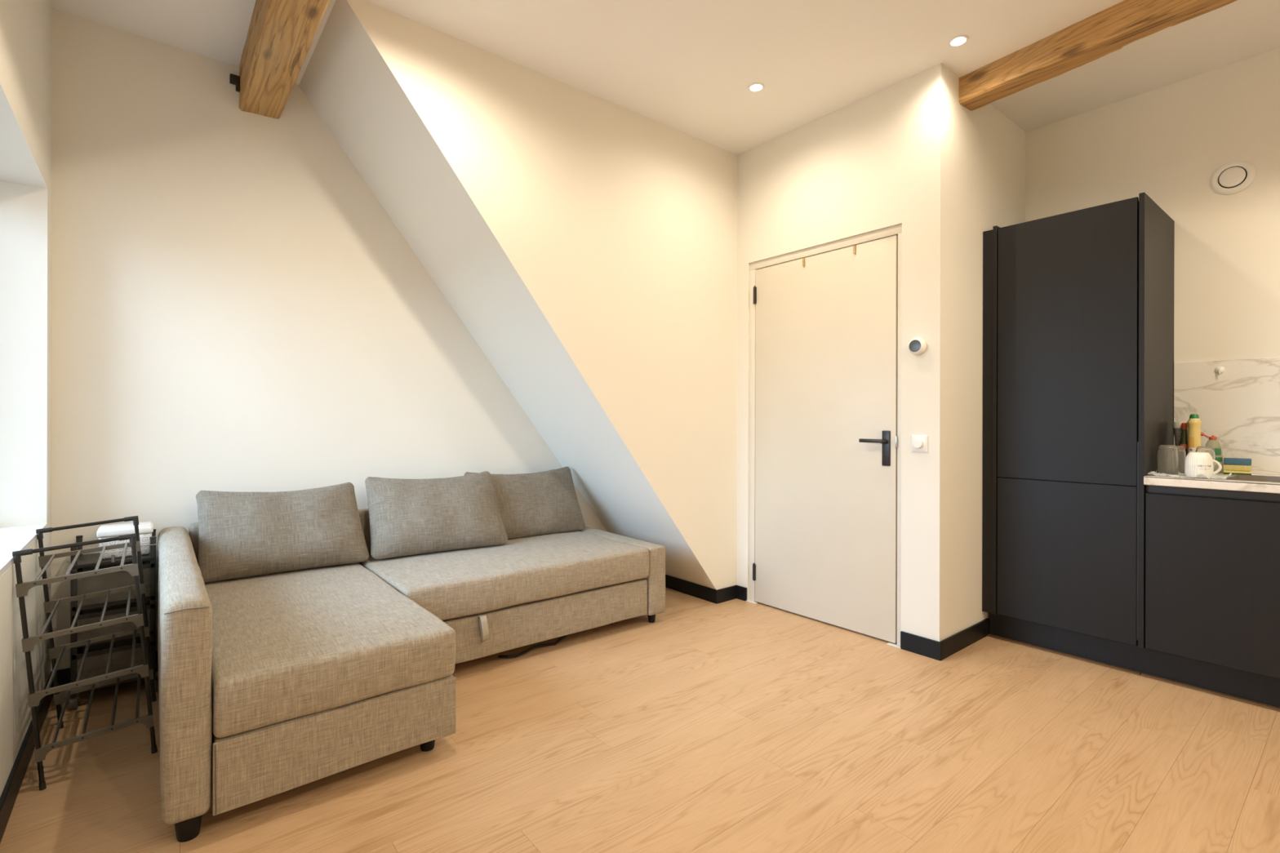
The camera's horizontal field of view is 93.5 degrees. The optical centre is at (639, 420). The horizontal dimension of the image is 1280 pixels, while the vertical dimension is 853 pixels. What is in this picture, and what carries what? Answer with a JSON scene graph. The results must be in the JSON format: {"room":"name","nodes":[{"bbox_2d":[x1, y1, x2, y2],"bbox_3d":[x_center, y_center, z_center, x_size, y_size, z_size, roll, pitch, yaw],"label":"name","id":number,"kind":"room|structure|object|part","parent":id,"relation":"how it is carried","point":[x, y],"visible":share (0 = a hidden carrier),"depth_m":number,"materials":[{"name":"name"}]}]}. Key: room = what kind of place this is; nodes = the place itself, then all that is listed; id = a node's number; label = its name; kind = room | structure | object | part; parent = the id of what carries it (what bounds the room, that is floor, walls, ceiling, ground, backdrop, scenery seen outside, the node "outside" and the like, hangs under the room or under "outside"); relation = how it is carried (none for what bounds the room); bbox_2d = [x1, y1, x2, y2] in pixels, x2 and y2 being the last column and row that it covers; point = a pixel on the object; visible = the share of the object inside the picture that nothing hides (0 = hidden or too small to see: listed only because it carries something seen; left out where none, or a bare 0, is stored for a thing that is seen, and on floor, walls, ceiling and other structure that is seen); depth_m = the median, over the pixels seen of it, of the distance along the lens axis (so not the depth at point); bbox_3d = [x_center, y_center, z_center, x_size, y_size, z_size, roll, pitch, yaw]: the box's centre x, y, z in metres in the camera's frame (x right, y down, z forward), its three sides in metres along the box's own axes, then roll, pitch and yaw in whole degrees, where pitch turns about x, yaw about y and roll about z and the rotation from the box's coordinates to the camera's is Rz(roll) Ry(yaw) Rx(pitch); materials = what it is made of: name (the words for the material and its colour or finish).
{"room":"living room","nodes":[
{"label":"living room","id":0,"kind":"room"},
{"bbox_2d":[0,0,52,797],"bbox_3d":[-0.928,-0.242,0.360,0.330,2.980,5.569,0,0,-39],"label":"wall","id":1,"kind":"structure","parent":0,"point":[25,25],"depth_m":2.35,"materials":[{"name":"paint"}]},
{"bbox_2d":[0,524,46,577],"bbox_3d":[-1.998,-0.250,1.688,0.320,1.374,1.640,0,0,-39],"label":"windowsill","id":2,"kind":"structure","parent":1,"relation":"in","point":[12,539],"depth_m":2.10,"materials":[{"name":"white paint"}]},
{"bbox_2d":[0,671,53,843],"bbox_3d":[-0.798,1.103,0.468,0.012,0.090,5.329,0,0,-39],"label":"baseboard","id":3,"kind":"structure","parent":1,"relation":"attached to","point":[9,795],"depth_m":1.88,"materials":[{"name":"black paint"}]},
{"bbox_2d":[50,8,607,671],"bbox_3d":[-0.770,-0.242,3.996,4.495,2.980,0.120,0,0,-39],"label":"wall","id":4,"kind":"structure","parent":0,"point":[235,308],"depth_m":2.90,"materials":[{"name":"paint"}]},
{"bbox_2d":[57,651,157,689],"bbox_3d":[-1.276,1.102,3.503,3.067,0.090,0.012,0,0,-39],"label":"baseboard","id":5,"kind":"structure","parent":4,"relation":"attached to","point":[64,675],"depth_m":2.55,"materials":[{"name":"black paint"}]},
{"bbox_2d":[298,0,737,590],"bbox_3d":[-0.549,-0.291,3.526,2.418,2.880,0.887,0,0,-39],"label":"wall","id":6,"kind":"structure","parent":0,"point":[585,242],"depth_m":3.28,"materials":[{"name":"paint"}]},
{"bbox_2d":[665,574,718,604],"bbox_3d":[0.208,1.108,4.128,0.013,0.085,0.887,0,0,-39],"label":"baseboard","id":7,"kind":"structure","parent":6,"relation":"attached to","point":[701,592],"depth_m":3.95,"materials":[{"name":"black paint"}]},
{"bbox_2d":[717,585,736,603],"bbox_3d":[0.555,1.109,3.846,0.171,0.085,0.012,0,0,-39],"label":"baseboard","id":8,"kind":"structure","parent":6,"relation":"attached to","point":[728,593],"depth_m":3.84,"materials":[{"name":"black paint"}]},
{"bbox_2d":[0,587,1279,852],"bbox_3d":[0.826,1.202,1.785,4.795,0.100,5.569,0,0,-39],"label":"floor","id":9,"kind":"structure","parent":0,"point":[735,726],"depth_m":2.01,"materials":[{"name":"brown wood"}]},
{"bbox_2d":[12,515,157,791],"bbox_3d":[-1.925,0.761,2.124,0.346,0.771,0.495,0,0,-39],"label":"shoe rack","id":10,"kind":"object","parent":9,"relation":"on","point":[22,588],"visible":1,"depth_m":2.01,"materials":[{"name":"metal"}]},
{"bbox_3d":[-1.880,0.770,1.853,0.012,0.730,0.012,-6,4,-39],"label":"post","id":11,"kind":"part","parent":10,"relation":"part of","materials":[{"name":"metal"}]},
{"bbox_3d":[-2.021,0.499,2.046,0.009,0.009,0.470,-6,4,-39],"label":"rod","id":12,"kind":"part","parent":10,"relation":"part of","materials":[{"name":"grey metal"}]},
{"bbox_3d":[-2.011,0.669,2.054,0.009,0.009,0.470,-6,4,-39],"label":"rod","id":13,"kind":"part","parent":10,"relation":"part of","materials":[{"name":"metal"}]},
{"bbox_3d":[-2.181,0.769,2.224,0.012,0.730,0.012,-6,4,-39],"label":"post","id":14,"kind":"part","parent":10,"relation":"part of","materials":[{"name":"metal"}]},
{"bbox_3d":[-2.001,0.843,2.063,0.009,0.009,0.470,-6,4,-39],"label":"rod","id":15,"kind":"part","parent":10,"relation":"part of","materials":[{"name":"metal"}]},
{"bbox_3d":[-1.990,1.016,2.071,0.009,0.009,0.470,-6,4,-39],"label":"rod","id":16,"kind":"part","parent":10,"relation":"part of","materials":[{"name":"grey metal"}]},
{"bbox_3d":[-1.967,0.493,2.089,0.009,0.009,0.470,-6,4,-39],"label":"rod","id":17,"kind":"part","parent":10,"relation":"part of","materials":[{"name":"metal"}]},
{"bbox_3d":[-1.791,0.507,1.925,0.286,0.040,0.014,-6,4,-39],"label":"shelf rail","id":18,"kind":"part","parent":10,"relation":"part of","materials":[{"name":"grey plastic"}]},
{"bbox_3d":[-1.957,0.664,2.098,0.009,0.009,0.470,-6,4,-39],"label":"rod","id":19,"kind":"part","parent":10,"relation":"part of","materials":[{"name":"metal"}]},
{"bbox_3d":[-1.781,0.678,1.933,0.286,0.040,0.014,-6,4,-39],"label":"shelf rail","id":20,"kind":"part","parent":10,"relation":"part of","materials":[{"name":"grey plastic"}]},
{"bbox_3d":[-1.947,0.837,2.106,0.009,0.009,0.470,-6,4,-39],"label":"rod","id":21,"kind":"part","parent":10,"relation":"part of","materials":[{"name":"metal"}]},
{"bbox_3d":[-1.770,0.851,1.942,0.286,0.040,0.014,-6,4,-39],"label":"shelf rail","id":22,"kind":"part","parent":10,"relation":"part of","materials":[{"name":"grey plastic"}]},
{"bbox_3d":[-1.937,1.011,2.115,0.009,0.009,0.470,-6,4,-39],"label":"rod","id":23,"kind":"part","parent":10,"relation":"part of","materials":[{"name":"metal"}]},
{"bbox_3d":[-2.092,0.506,2.296,0.286,0.040,0.014,-6,4,-39],"label":"shelf rail","id":24,"kind":"part","parent":10,"relation":"part of","materials":[{"name":"grey plastic"}]},
{"bbox_3d":[-1.760,1.025,1.950,0.286,0.040,0.014,-6,4,-39],"label":"shelf rail","id":25,"kind":"part","parent":10,"relation":"part of","materials":[{"name":"grey plastic"}]},
{"bbox_3d":[-2.082,0.677,2.304,0.286,0.040,0.014,-6,4,-39],"label":"shelf rail","id":26,"kind":"part","parent":10,"relation":"part of","materials":[{"name":"grey plastic"}]},
{"bbox_3d":[-2.072,0.850,2.313,0.286,0.040,0.014,-6,4,-39],"label":"shelf rail","id":27,"kind":"part","parent":10,"relation":"part of","materials":[{"name":"grey plastic"}]},
{"bbox_3d":[-1.913,0.488,2.133,0.009,0.009,0.470,-6,4,-39],"label":"rod","id":28,"kind":"part","parent":10,"relation":"part of","materials":[{"name":"metal"}]},
{"bbox_3d":[-2.061,1.024,2.322,0.286,0.040,0.014,-6,4,-39],"label":"shelf rail","id":29,"kind":"part","parent":10,"relation":"part of","materials":[{"name":"grey plastic"}]},
{"bbox_3d":[-1.903,0.658,2.142,0.009,0.009,0.470,-6,4,-39],"label":"rod","id":30,"kind":"part","parent":10,"relation":"part of","materials":[{"name":"metal"}]},
{"bbox_3d":[-1.893,0.832,2.150,0.009,0.009,0.470,-6,4,-39],"label":"rod","id":31,"kind":"part","parent":10,"relation":"part of","materials":[{"name":"metal"}]},
{"bbox_3d":[-1.882,1.005,2.159,0.009,0.009,0.470,-6,4,-39],"label":"rod","id":32,"kind":"part","parent":10,"relation":"part of","materials":[{"name":"metal"}]},
{"bbox_3d":[-1.863,0.483,2.173,0.009,0.009,0.470,-6,4,-39],"label":"rod","id":33,"kind":"part","parent":10,"relation":"part of","materials":[{"name":"metal"}]},
{"bbox_3d":[-1.853,0.653,2.182,0.009,0.009,0.470,-6,4,-39],"label":"rod","id":34,"kind":"part","parent":10,"relation":"part of","materials":[{"name":"metal"}]},
{"bbox_3d":[-1.843,0.827,2.190,0.009,0.009,0.470,-6,4,-39],"label":"rod","id":35,"kind":"part","parent":10,"relation":"part of","materials":[{"name":"grey metal"}]},
{"bbox_3d":[-1.833,1.000,2.199,0.009,0.009,0.470,-6,4,-39],"label":"rod","id":36,"kind":"part","parent":10,"relation":"part of","materials":[{"name":"metal"}]},
{"bbox_3d":[-1.670,0.749,2.023,0.012,0.730,0.012,-6,4,-39],"label":"post","id":37,"kind":"part","parent":10,"relation":"part of","materials":[{"name":"metal"}]},
{"bbox_3d":[-1.971,0.748,2.394,0.012,0.730,0.012,-6,4,-39],"label":"post","id":38,"kind":"part","parent":10,"relation":"part of","materials":[{"name":"metal"}]},
{"bbox_2d":[68,528,156,711],"bbox_3d":[-2.217,0.816,2.546,0.271,0.655,0.261,0,0,-39],"label":"rack","id":39,"kind":"object","parent":9,"relation":"on","point":[79,586],"visible":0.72,"depth_m":2.46,"materials":[{"name":"metal"}]},
{"bbox_3d":[-2.243,0.794,2.384,0.022,0.611,0.022,0,0,-39],"label":"post","id":40,"kind":"part","parent":39,"relation":"part of","materials":[{"name":"black metal"}]},
{"bbox_3d":[-2.381,0.794,2.554,0.022,0.611,0.022,0,0,-39],"label":"post","id":41,"kind":"part","parent":39,"relation":"part of","materials":[{"name":"black metal"}]},
{"bbox_2d":[71,636,154,692],"bbox_3d":[-2.218,1.003,2.546,0.253,0.152,0.233,0,0,-39],"label":"basket","id":42,"kind":"object","parent":39,"relation":"on","point":[93,659],"depth_m":2.47,"materials":[{"name":"black metal"}]},
{"bbox_2d":[71,600,154,648],"bbox_3d":[-2.217,0.835,2.546,0.253,0.127,0.233,0,0,-39],"label":"basket","id":43,"kind":"object","parent":39,"relation":"on","point":[83,619],"depth_m":2.47,"materials":[{"name":"black metal"}]},
{"bbox_2d":[71,560,154,611],"bbox_3d":[-2.217,0.676,2.546,0.253,0.153,0.233,0,0,-39],"label":"basket","id":44,"kind":"object","parent":39,"relation":"on","point":[80,586],"depth_m":2.46,"materials":[{"name":"black metal"}]},
{"bbox_2d":[72,551,155,568],"bbox_3d":[-2.217,0.579,2.546,0.259,0.016,0.235,0,0,-39],"label":"tray","id":45,"kind":"object","parent":39,"relation":"on","point":[84,561],"depth_m":2.47,"materials":[{"name":"black plastic"}]},
{"bbox_2d":[96,521,153,559],"bbox_3d":[-2.183,0.506,2.556,0.180,0.127,0.132,0,0,-39],"label":"storage box","id":46,"kind":"object","parent":39,"relation":"on","point":[145,529],"visible":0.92,"depth_m":2.51,"materials":[{"name":"white plastic"}]},
{"bbox_3d":[-2.183,0.460,2.556,0.180,0.035,0.132,0,0,-39],"label":"lid","id":47,"kind":"part","parent":46,"relation":"part of","materials":[{"name":"white plastic"}]},
{"bbox_3d":[-2.215,0.546,2.541,0.266,0.058,0.245,0,0,-39],"label":"gallery rail","id":48,"kind":"part","parent":39,"relation":"part of","materials":[{"name":"metal"}]},
{"bbox_3d":[-2.054,0.795,2.537,0.022,0.611,0.022,0,0,-39],"label":"post","id":49,"kind":"part","parent":39,"relation":"part of","materials":[{"name":"black metal"}]},
{"bbox_3d":[-2.192,0.794,2.707,0.022,0.611,0.022,0,0,-39],"label":"post","id":50,"kind":"part","parent":39,"relation":"part of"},
{"bbox_2d":[157,508,665,842],"bbox_3d":[-0.833,0.811,2.854,2.266,0.673,1.474,0,0,-39],"label":"sofa","id":51,"kind":"object","parent":9,"relation":"on","point":[269,685],"visible":0.94,"depth_m":2.00,"materials":[{"name":"fabric"}]},
{"bbox_3d":[-1.670,0.779,2.177,0.113,0.602,1.459,0,0,-39],"label":"armrest","id":52,"kind":"part","parent":51,"relation":"part of","materials":[{"name":"fabric"}]},
{"bbox_3d":[-1.247,1.110,1.661,0.068,0.074,0.068,0,0,-39],"label":"leg","id":53,"kind":"part","parent":51,"relation":"part of","materials":[{"name":"black paint"}]},
{"bbox_3d":[-1.272,0.761,3.386,2.030,0.575,0.094,0,0,-39],"label":"backrest","id":54,"kind":"part","parent":51,"relation":"part of","materials":[{"name":"fabric"}]},
{"bbox_2d":[195,482,368,582],"bbox_3d":[-1.674,0.512,2.855,0.697,0.391,0.256,0,0,-37],"label":"cushion","id":55,"kind":"object","parent":51,"relation":"on","point":[242,535],"visible":0.99,"depth_m":2.77,"materials":[{"name":"fabric"}]},
{"bbox_2d":[204,562,455,737],"bbox_3d":[-1.328,0.794,2.393,0.691,0.180,1.381,0,0,-39],"label":"cushion","id":56,"kind":"object","parent":51,"relation":"on","point":[291,649],"depth_m":1.97,"materials":[{"name":"fabric"}]},
{"bbox_3d":[-0.745,1.111,2.110,0.060,0.074,0.060,0,0,-39],"label":"leg","id":57,"kind":"part","parent":51,"relation":"part of","materials":[{"name":"black paint"}]},
{"bbox_2d":[364,471,507,559],"bbox_3d":[-1.090,0.498,3.273,0.719,0.405,0.262,0,0,-34],"label":"cushion","id":58,"kind":"object","parent":51,"relation":"on","point":[407,517],"visible":1,"depth_m":3.18,"materials":[{"name":"fabric"}]},
{"bbox_2d":[358,530,648,620],"bbox_3d":[-0.716,0.789,3.249,1.337,0.176,0.823,0,0,-39],"label":"seat cushion","id":59,"kind":"object","parent":51,"relation":"on","point":[523,572],"depth_m":2.98,"materials":[{"name":"fabric"}]},
{"bbox_2d":[463,466,585,539],"bbox_3d":[-0.686,0.502,3.704,0.779,0.405,0.182,0,0,-40],"label":"cushion","id":60,"kind":"object","parent":51,"relation":"on","point":[546,502],"visible":0.69,"depth_m":3.69,"materials":[{"name":"fabric"}]},
{"bbox_3d":[-0.179,0.904,3.748,0.124,0.383,0.896,0,0,-39],"label":"armrest","id":61,"kind":"part","parent":51,"relation":"part of","materials":[{"name":"fabric"}]},
{"bbox_3d":[0.067,1.117,3.442,0.052,0.066,0.052,0,0,-39],"label":"leg","id":62,"kind":"part","parent":51,"relation":"part of","materials":[{"name":"black paint"}]},
{"bbox_2d":[497,635,567,657],"bbox_3d":[-0.505,1.124,3.035,0.450,0.042,0.061,0,0,-44],"label":"cord","id":63,"kind":"object","parent":9,"relation":"on","point":[562,637],"visible":0.84,"depth_m":2.98,"materials":[{"name":"black plastic"}]},
{"bbox_2d":[982,192,1174,648],"bbox_3d":[2.271,-0.003,3.136,0.610,2.040,0.675,0,0,-39],"label":"tall cabinet","id":64,"kind":"object","parent":9,"relation":"on","point":[1078,305],"visible":0.95,"depth_m":2.90,"materials":[{"name":"black wood"}]},
{"bbox_3d":[2.097,-0.003,3.351,0.610,2.040,0.018,0,0,-39],"label":"panel","id":65,"kind":"part","parent":64,"relation":"part of","materials":[{"name":"black wood"}]},
{"bbox_3d":[2.059,0.655,2.935,0.019,0.715,0.576,0,0,-39],"label":"door","id":66,"kind":"part","parent":64,"relation":"part of","materials":[{"name":"black wood"}]},
{"bbox_3d":[2.062,-0.358,2.935,0.019,1.303,0.576,0,0,-39],"label":"door","id":67,"kind":"part","parent":64,"relation":"part of","materials":[{"name":"black wood"}]},
{"bbox_3d":[2.477,-0.001,2.881,0.610,2.037,0.020,0,0,-39],"label":"panel","id":68,"kind":"part","parent":64,"relation":"part of","materials":[{"name":"black wood"}]},
{"bbox_2d":[989,613,1279,707],"bbox_3d":[2.504,1.086,2.490,0.016,0.138,1.951,0,0,-39],"label":"kickboard","id":69,"kind":"object","parent":9,"relation":"on","point":[1262,689],"visible":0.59,"depth_m":2.73,"materials":[{"name":"black wood"}]},
{"bbox_2d":[987,633,1140,675],"bbox_3d":[2.074,1.151,2.986,0.026,0.008,0.639,0,0,-39],"label":"trim","id":70,"kind":"structure","parent":69,"relation":"attached to","point":[1111,666],"depth_m":2.95,"materials":[{"name":"brown wood"}]},
{"bbox_2d":[1140,672,1279,711],"bbox_3d":[2.690,1.152,2.227,0.026,0.008,1.308,0,0,-39],"label":"trim","id":71,"kind":"structure","parent":9,"relation":"on","point":[1222,695],"depth_m":2.55,"materials":[{"name":"brown wood"}]},
{"bbox_2d":[1145,484,1279,679],"bbox_3d":[2.884,0.651,2.382,0.604,0.727,1.266,0,0,-39],"label":"base cabinet","id":72,"kind":"object","parent":9,"relation":"on","point":[1212,556],"visible":0.96,"depth_m":2.51,"materials":[{"name":"black paint"}]},
{"bbox_2d":[1143,471,1279,493],"bbox_3d":[2.885,0.267,2.370,0.621,0.037,1.287,0,0,-39],"label":"countertop","id":73,"kind":"structure","parent":72,"relation":"on","point":[1166,481],"depth_m":2.52,"materials":[{"name":"stone"}]},
{"bbox_2d":[1172,422,1186,445],"bbox_3d":[2.659,0.126,2.961,0.058,0.243,0.058,0,0,-39],"label":"shaker","id":74,"kind":"object","parent":73,"relation":"on","point":[1176,426],"visible":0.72,"depth_m":2.95,"materials":[{"name":"grey plastic"}]},
{"bbox_2d":[1173,427,1182,445],"bbox_3d":[2.659,0.141,2.961,0.054,0.214,0.054,0,0,-39],"label":"bottle","id":75,"kind":"object","parent":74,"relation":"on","point":[1177,431],"depth_m":2.95,"materials":[{"name":"grey plastic"}]},
{"bbox_2d":[1175,445,1186,473],"bbox_3d":[2.531,0.183,2.840,0.070,0.130,0.070,0,0,-39],"label":"glass tumbler","id":76,"kind":"object","parent":73,"relation":"on","point":[1181,451],"visible":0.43,"depth_m":2.81,"materials":[{"name":"white"}]},
{"bbox_2d":[1179,422,1187,456],"bbox_3d":[2.645,0.128,2.922,0.039,0.239,0.039,0,0,-39],"label":"sauce bottle","id":77,"kind":"object","parent":73,"relation":"on","point":[1184,425],"visible":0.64,"depth_m":2.91,"materials":[{"name":"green glass"}]},
{"bbox_2d":[1147,471,1233,479],"bbox_3d":[2.427,0.233,2.654,0.211,0.026,0.258,0,0,-39],"label":"paper towel","id":78,"kind":"object","parent":73,"relation":"on","point":[1180,474],"visible":0.85,"depth_m":2.60,"materials":[{"name":"white paper"}]},
{"bbox_2d":[1156,444,1178,474],"bbox_3d":[2.422,0.176,2.763,0.074,0.132,0.074,0,0,-39],"label":"glass tumbler","id":79,"kind":"object","parent":78,"relation":"on","point":[1167,459],"visible":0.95,"depth_m":2.74,"materials":[{"name":"white"}]},
{"bbox_2d":[1184,452,1222,477],"bbox_3d":[2.447,0.191,2.626,0.109,0.106,0.094,0,0,-9],"label":"mug","id":80,"kind":"object","parent":78,"relation":"on","point":[1196,464],"visible":0.97,"depth_m":2.60,"materials":[{"name":"white ceramic"}]},
{"bbox_3d":[2.490,0.200,2.600,0.037,0.071,0.012,0,0,26],"label":"handle","id":81,"kind":"part","parent":80,"relation":"part of","materials":[{"name":"white ceramic"}]},
{"bbox_2d":[1186,413,1201,454],"bbox_3d":[2.651,0.107,2.878,0.052,0.281,0.052,0,0,-39],"label":"bottle","id":82,"kind":"object","parent":73,"relation":"on","point":[1193,440],"visible":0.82,"depth_m":2.86,"materials":[{"name":"yellow plastic"}]},
{"bbox_3d":[2.629,0.102,2.870,0.002,0.049,0.021,0,0,-22],"label":"orange panel","id":83,"kind":"part","parent":82,"relation":"part of","materials":[{"name":"plastic"}]},
{"bbox_2d":[1195,446,1215,471],"bbox_3d":[2.585,0.183,2.753,0.069,0.130,0.069,0,0,-39],"label":"glass tumbler","id":84,"kind":"object","parent":73,"relation":"on","point":[1210,450],"visible":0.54,"depth_m":2.73,"materials":[{"name":"white"}]},
{"bbox_2d":[1200,431,1222,462],"bbox_3d":[2.739,0.149,2.881,0.083,0.197,0.075,0,0,5],"label":"soap bottle","id":85,"kind":"object","parent":73,"relation":"on","point":[1217,451],"visible":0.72,"depth_m":2.85,"materials":[{"name":"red plastic"}]},
{"bbox_3d":[2.719,0.067,2.905,0.043,0.032,0.017,0,0,29],"label":"flip lid","id":86,"kind":"part","parent":85,"relation":"part of","materials":[{"name":"red plastic"}]},
{"bbox_2d":[1223,470,1251,475],"bbox_3d":[2.776,0.240,2.797,0.092,0.017,0.062,0,0,44],"label":"sponge","id":87,"kind":"object","parent":73,"relation":"on","point":[1225,472],"visible":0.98,"depth_m":2.77,"materials":[{"name":"plastic"}]},
{"bbox_2d":[1222,457,1251,471],"bbox_3d":[2.775,0.203,2.796,0.063,0.056,0.093,0,0,-44],"label":"sponge","id":88,"kind":"object","parent":87,"relation":"on","point":[1229,464],"visible":1,"depth_m":2.77,"materials":[{"name":"plastic"}]},
{"bbox_2d":[1219,474,1279,485],"bbox_3d":[2.760,0.342,2.443,0.401,0.190,0.542,0,0,-39],"label":"sink","id":89,"kind":"object","parent":73,"relation":"in","point":[1273,479],"visible":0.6,"depth_m":2.69,"materials":[{"name":"metal"}]},
{"bbox_3d":[2.674,0.304,2.211,0.021,0.032,1.266,0,0,-39],"label":"grip rail","id":90,"kind":"part","parent":72,"relation":"part of","materials":[{"name":"black metal"}]},
{"bbox_2d":[50,0,1279,155],"bbox_3d":[0.834,-1.788,1.785,4.795,0.120,5.569,0,0,-39],"label":"ceiling","id":91,"kind":"structure","parent":0,"point":[688,67],"depth_m":2.76,"materials":[{"name":"paint"}]},
{"bbox_2d":[239,0,330,119],"bbox_3d":[-0.219,-1.631,0.935,0.178,0.228,5.333,0,0,-39],"label":"ceiling beam","id":92,"kind":"structure","parent":91,"relation":"attached to","point":[281,33],"depth_m":2.51,"materials":[{"name":"brown wood"}]},
{"bbox_2d":[229,73,239,92],"bbox_3d":[-1.968,-1.643,2.924,0.042,0.067,0.031,0,0,-39],"label":"anchor","id":93,"kind":"object","parent":92,"relation":"attached to","point":[234,79],"visible":1,"depth_m":2.92,"materials":[{"name":"metal"}]},
{"bbox_2d":[747,82,764,92],"bbox_3d":[0.601,-1.726,3.116,0.086,0.005,0.086,0,0,-39],"label":"recessed light","id":94,"kind":"object","parent":91,"relation":"in","point":[755,86],"visible":1,"depth_m":3.11,"materials":[{"name":"white plastic"}]},
{"bbox_2d":[947,34,968,47],"bbox_3d":[1.446,-1.724,2.733,0.086,0.005,0.086,0,0,-39],"label":"recessed light","id":95,"kind":"object","parent":91,"relation":"in","point":[959,40],"visible":1,"depth_m":2.73,"materials":[{"name":"white plastic"}]},
{"bbox_2d":[959,0,1236,111],"bbox_3d":[2.556,-1.667,1.778,0.168,0.144,3.173,0,0,-34],"label":"ceiling beam","id":96,"kind":"structure","parent":91,"relation":"attached to","point":[1105,32],"depth_m":2.63,"materials":[{"name":"brown wood"}]},
{"bbox_2d":[736,62,1025,641],"bbox_3d":[1.231,-0.237,4.134,1.213,2.980,2.185,0,0,-39],"label":"wall","id":97,"kind":"structure","parent":0,"point":[907,153],"depth_m":3.09,"materials":[{"name":"paint"}]},
{"bbox_2d":[736,585,746,601],"bbox_3d":[0.651,1.109,3.873,0.012,0.085,0.091,0,0,-39],"label":"baseboard","id":98,"kind":"structure","parent":97,"relation":"attached to","point":[741,592],"depth_m":3.86,"materials":[{"name":"black paint"}]},
{"bbox_2d":[746,223,902,648],"bbox_3d":[1.030,0.073,3.464,0.082,2.158,1.027,0,0,-39],"label":"trim","id":99,"kind":"structure","parent":97,"relation":"attached to","point":[894,230],"depth_m":3.55,"materials":[{"name":"white paint"}]},
{"bbox_3d":[1.313,0.108,3.079,0.017,0.060,0.007,0,0,-39],"label":"strike plate","id":100,"kind":"part","parent":99,"relation":"part of","materials":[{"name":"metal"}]},
{"bbox_2d":[752,235,897,643],"bbox_3d":[1.009,0.094,3.449,0.104,2.096,0.944,0,0,-39],"label":"door","id":101,"kind":"structure","parent":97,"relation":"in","point":[826,332],"depth_m":3.38,"materials":[{"name":"paint"}]},
{"bbox_2d":[853,244,856,253],"bbox_3d":[1.176,-0.931,3.273,0.042,0.051,0.011,0,0,-39],"label":"hook","id":102,"kind":"object","parent":101,"relation":"attached to","point":[855,245],"visible":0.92,"depth_m":3.26,"materials":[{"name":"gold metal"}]},
{"bbox_3d":[1.221,0.106,3.150,0.056,0.022,0.133,0,0,-39],"label":"lever","id":103,"kind":"part","parent":101,"relation":"part of","materials":[{"name":"black metal"}]},
{"bbox_3d":[1.278,0.143,3.123,0.010,0.183,0.044,0,0,-39],"label":"handle plate","id":104,"kind":"part","parent":101,"relation":"part of","materials":[{"name":"black metal"}]},
{"bbox_2d":[907,337,926,355],"bbox_3d":[1.367,-0.369,2.974,0.038,0.085,0.085,0,0,-39],"label":"thermostat","id":105,"kind":"object","parent":97,"relation":"attached to","point":[916,346],"visible":1,"depth_m":2.96,"materials":[{"name":"white plastic"}]},
{"bbox_2d":[911,435,928,453],"bbox_3d":[1.375,0.113,2.972,0.026,0.087,0.083,0,0,-39],"label":"dimmer switch","id":106,"kind":"object","parent":97,"relation":"attached to","point":[919,443],"visible":1,"depth_m":2.96,"materials":[{"name":"white plastic"}]},
{"bbox_2d":[900,631,942,661],"bbox_3d":[1.384,1.109,2.969,0.012,0.088,0.201,0,0,-39],"label":"baseboard","id":107,"kind":"structure","parent":97,"relation":"attached to","point":[922,646],"depth_m":2.96,"materials":[{"name":"black paint"}]},
{"bbox_2d":[940,618,989,660],"bbox_3d":[1.663,1.110,3.073,0.553,0.088,0.012,0,0,-39],"label":"baseboard","id":108,"kind":"object","parent":97,"relation":"attached to","point":[954,643],"visible":1,"depth_m":3.05,"materials":[{"name":"black paint"}]},
{"bbox_2d":[1025,48,1279,363],"bbox_3d":[3.318,-0.232,2.428,0.120,2.980,3.194,0,0,-39],"label":"wall","id":109,"kind":"structure","parent":0,"point":[1166,144],"depth_m":2.99,"materials":[{"name":"paint"}]},
{"bbox_2d":[1173,356,1279,475],"bbox_3d":[3.123,-0.022,2.563,0.010,0.543,1.287,0,0,-39],"label":"backsplash","id":110,"kind":"structure","parent":109,"relation":"attached to","point":[1239,406],"depth_m":2.88,"materials":[{"name":"stone"}]},
{"bbox_2d":[1214,366,1225,374],"bbox_3d":[2.812,-0.244,2.919,0.026,0.042,0.035,0,0,-39],"label":"wall hook","id":111,"kind":"object","parent":110,"relation":"attached to","point":[1219,370],"visible":1,"depth_m":2.92,"materials":[{"name":"white plastic"}]},
{"bbox_2d":[1209,160,1255,194],"bbox_3d":[2.851,-1.173,2.896,0.020,0.158,0.158,0,0,-39],"label":"air vent","id":112,"kind":"object","parent":109,"relation":"in","point":[1233,176],"visible":1,"depth_m":2.89,"materials":[{"name":"white plastic"}]}
]}

